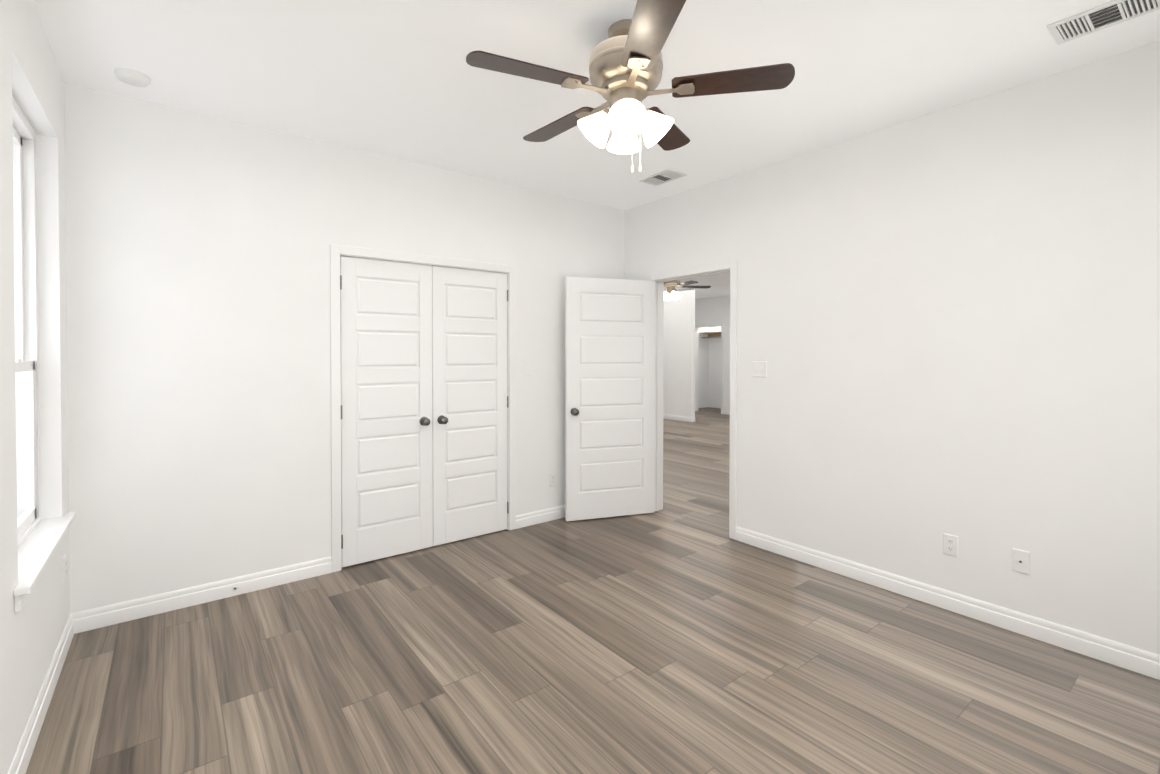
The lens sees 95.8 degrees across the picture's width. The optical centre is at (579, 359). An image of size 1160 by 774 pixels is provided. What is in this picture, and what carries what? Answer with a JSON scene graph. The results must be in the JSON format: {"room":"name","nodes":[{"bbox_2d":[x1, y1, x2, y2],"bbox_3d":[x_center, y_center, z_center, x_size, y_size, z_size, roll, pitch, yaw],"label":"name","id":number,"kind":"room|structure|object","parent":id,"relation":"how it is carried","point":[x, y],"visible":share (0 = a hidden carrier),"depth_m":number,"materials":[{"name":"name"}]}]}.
{"room":"empty bedroom","nodes":[
{"label":"empty bedroom","id":0,"kind":"room"},
{"bbox_2d":[0,0,69,773],"bbox_3d":[-1.291,0.018,0.861,0.160,2.743,4.540,0,1,-38],"label":"wall","id":1,"kind":"structure","parent":0,"point":[32,82],"depth_m":2.04,"materials":[{"name":"paint"}]},
{"bbox_2d":[12,95,40,547],"bbox_3d":[-2.226,-0.131,2.025,0.086,1.789,0.890,0,1,-38],"label":"window","id":2,"kind":"structure","parent":1,"relation":"in","point":[26,322],"depth_m":2.33,"materials":[{"name":"white plastic"}]},
{"bbox_2d":[8,612,79,773],"bbox_3d":[-1.222,1.338,0.929,0.015,0.101,4.300,0,1,-38],"label":"baseboard","id":3,"kind":"structure","parent":1,"relation":"attached to","point":[22,757],"depth_m":2.01,"materials":[{"name":"white wood"}]},
{"bbox_2d":[13,512,75,612],"bbox_3d":[-2.158,0.779,2.089,0.110,0.084,1.040,0,1,-38],"label":"window sill","id":4,"kind":"structure","parent":1,"relation":"attached to","point":[38,547],"depth_m":2.02,"materials":[{"name":"white"}]},
{"bbox_2d":[63,554,66,582],"bbox_3d":[-2.441,0.990,2.485,0.008,0.115,0.070,0,1,-38],"label":"electrical outlet","id":5,"kind":"object","parent":1,"relation":"attached to","point":[64,567],"visible":1,"depth_m":2.47,"materials":[{"name":"white plastic"}]},
{"bbox_2d":[65,82,624,613],"bbox_3d":[-1.117,-0.014,3.796,4.040,2.743,0.120,0,1,-38],"label":"wall","id":6,"kind":"structure","parent":0,"point":[199,332],"depth_m":3.02,"materials":[{"name":"paint"}]},
{"bbox_2d":[75,556,331,631],"bbox_3d":[-2.055,1.316,2.994,1.178,0.101,0.015,0,1,-38],"label":"baseboard","id":7,"kind":"structure","parent":6,"relation":"attached to","point":[108,615],"depth_m":2.93,"materials":[{"name":"white wood"}]},
{"bbox_2d":[340,256,432,566],"bbox_3d":[-1.295,0.340,3.569,0.621,2.024,0.105,0,1,-38],"label":"closet door","id":8,"kind":"structure","parent":6,"relation":"in","point":[386,419],"depth_m":3.57,"materials":[{"name":"white paint"}]},
{"bbox_2d":[330,244,515,571],"bbox_3d":[-1.095,0.330,3.817,1.273,2.054,0.120,0,1,-38],"label":"door frame","id":9,"kind":"structure","parent":6,"relation":"attached to","point":[507,359],"depth_m":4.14,"materials":[{"name":"white wood"}]},
{"bbox_2d":[432,266,508,545],"bbox_3d":[-0.805,0.335,3.950,0.621,2.024,0.105,0,1,-38],"label":"closet door","id":10,"kind":"structure","parent":6,"relation":"in","point":[469,376],"depth_m":3.95,"materials":[{"name":"white paint"}]},
{"bbox_2d":[516,505,564,528],"bbox_3d":[-0.046,1.299,4.558,1.191,0.101,0.015,0,1,-38],"label":"baseboard","id":11,"kind":"structure","parent":6,"relation":"attached to","point":[528,519],"depth_m":4.33,"materials":[{"name":"white wood"}]},
{"bbox_2d":[550,472,555,486],"bbox_3d":[-0.226,1.013,4.420,0.070,0.115,0.008,0,1,-38],"label":"electrical outlet","id":12,"kind":"object","parent":6,"relation":"attached to","point":[552,479],"visible":1,"depth_m":4.42,"materials":[{"name":"white plastic"}]},
{"bbox_2d":[25,407,1159,773],"bbox_3d":[0.962,1.364,7.750,12.160,0.100,12.620,0,1,-38],"label":"floor","id":13,"kind":"structure","parent":0,"point":[681,633],"depth_m":2.29,"materials":[{"name":"brown wood"}]},
{"bbox_2d":[32,0,1159,298],"bbox_3d":[0.962,-1.478,7.718,12.160,0.100,12.620,0,1,-38],"label":"ceiling","id":14,"kind":"structure","parent":0,"point":[398,78],"depth_m":2.45,"materials":[{"name":"paint"}]},
{"bbox_2d":[114,68,150,86],"bbox_3d":[-2.157,-1.355,2.529,0.136,0.034,0.136,0,1,-38],"label":"smoke detector","id":15,"kind":"object","parent":14,"relation":"attached to","point":[132,77],"visible":0.98,"depth_m":2.50,"materials":[{"name":"white plastic"}]},
{"bbox_2d":[466,0,794,172],"bbox_3d":[0.155,-1.063,2.204,1.264,0.610,1.235,0,1,-38],"label":"ceiling fan","id":16,"kind":"object","parent":14,"relation":"hanging from","point":[625,67],"visible":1,"depth_m":2.09,"materials":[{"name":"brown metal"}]},
{"bbox_2d":[638,169,686,185],"bbox_3d":[0.626,-1.383,3.992,0.201,0.010,0.318,0,1,-38],"label":"ceiling vent","id":17,"kind":"object","parent":14,"relation":"in","point":[663,177],"visible":0.98,"depth_m":3.97,"materials":[{"name":"white metal"}]},
{"bbox_2d":[664,280,710,300],"bbox_3d":[1.440,-1.196,8.408,1.235,0.481,1.264,0,1,-38],"label":"ceiling fan","id":18,"kind":"object","parent":14,"relation":"hanging from","point":[671,292],"visible":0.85,"depth_m":8.37,"materials":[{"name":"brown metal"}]},
{"bbox_2d":[1047,0,1159,44],"bbox_3d":[2.086,-1.362,2.081,0.201,0.010,0.318,0,1,-38],"label":"ceiling vent","id":19,"kind":"object","parent":14,"relation":"in","point":[1100,17],"visible":1,"depth_m":2.09,"materials":[{"name":"white metal"}]},
{"bbox_2d":[663,288,694,416],"bbox_3d":[0.907,-0.110,12.590,0.120,2.743,4.610,0,1,-38],"label":"wall","id":20,"kind":"structure","parent":0,"point":[692,373],"depth_m":10.97,"materials":[{"name":"paint"}]},
{"bbox_2d":[663,414,691,421],"bbox_3d":[0.853,1.211,12.564,0.015,0.101,4.645,0,1,-38],"label":"baseboard","id":21,"kind":"structure","parent":20,"relation":"attached to","point":[684,418],"depth_m":11.02,"materials":[{"name":"white wood"}]},
{"bbox_2d":[695,296,729,410],"bbox_3d":[4.623,-0.088,10.584,0.120,2.743,12.620,0,1,-38],"label":"wall","id":22,"kind":"structure","parent":0,"point":[710,310],"depth_m":12.87,"materials":[{"name":"paint"}]},
{"bbox_2d":[695,323,723,413],"bbox_3d":[3.049,0.207,12.499,0.016,2.110,0.890,0,1,-38],"label":"trim","id":23,"kind":"structure","parent":22,"relation":"attached to","point":[722,352],"depth_m":12.16,"materials":[{"name":"white wood"}]},
{"bbox_2d":[699,332,720,337],"bbox_3d":[3.683,-0.620,12.983,0.450,0.146,1.570,0,1,-38],"label":"closet shelf","id":24,"kind":"object","parent":22,"relation":"attached to","point":[714,334],"visible":0.35,"depth_m":13.45,"materials":[{"name":"beige wood"}]},
{"bbox_2d":[723,410,729,414],"bbox_3d":[5.848,1.251,8.916,0.015,0.101,8.220,0,1,-38],"label":"baseboard","id":25,"kind":"structure","parent":22,"relation":"attached to","point":[727,412],"depth_m":12.08,"materials":[{"name":"white wood"}]},
{"bbox_2d":[625,40,1159,654],"bbox_3d":[1.480,-0.012,3.651,0.120,2.743,5.540,0,1,-38],"label":"wall","id":26,"kind":"structure","parent":0,"point":[947,320],"depth_m":2.79,"materials":[{"name":"paint"}]},
{"bbox_2d":[565,277,654,520],"bbox_3d":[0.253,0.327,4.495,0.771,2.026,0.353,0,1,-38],"label":"entry door","id":27,"kind":"structure","parent":26,"relation":"in","point":[609,387],"depth_m":4.45,"materials":[{"name":"white paint"}]},
{"bbox_2d":[647,260,736,539],"bbox_3d":[0.942,0.299,4.345,0.152,2.105,0.934,0,1,-38],"label":"door frame","id":28,"kind":"structure","parent":26,"relation":"attached to","point":[731,265],"depth_m":4.30,"materials":[{"name":"white wood"}]},
{"bbox_2d":[753,361,766,376],"bbox_3d":[1.295,0.070,3.783,0.010,0.114,0.115,0,1,-38],"label":"light switch","id":29,"kind":"object","parent":26,"relation":"attached to","point":[759,368],"visible":1,"depth_m":3.78,"materials":[{"name":"white plastic"}]},
{"bbox_2d":[736,526,1159,679],"bbox_3d":[2.106,1.318,2.751,0.015,0.101,3.028,0,1,-38],"label":"baseboard","id":30,"kind":"structure","parent":26,"relation":"attached to","point":[1140,661],"depth_m":2.76,"materials":[{"name":"white wood"}]},
{"bbox_2d":[944,533,958,557],"bbox_3d":[2.023,1.013,2.860,0.008,0.115,0.070,0,1,-38],"label":"electrical outlet","id":31,"kind":"object","parent":26,"relation":"attached to","point":[951,545],"visible":1,"depth_m":2.85,"materials":[{"name":"white plastic"}]},
{"bbox_2d":[1012,548,1029,574],"bbox_3d":[2.204,1.010,2.622,0.014,0.115,0.070,0,1,-38],"label":"outlet","id":32,"kind":"object","parent":26,"relation":"attached to","point":[1020,561],"visible":1,"depth_m":2.62,"materials":[{"name":"white plastic"}]}
]}

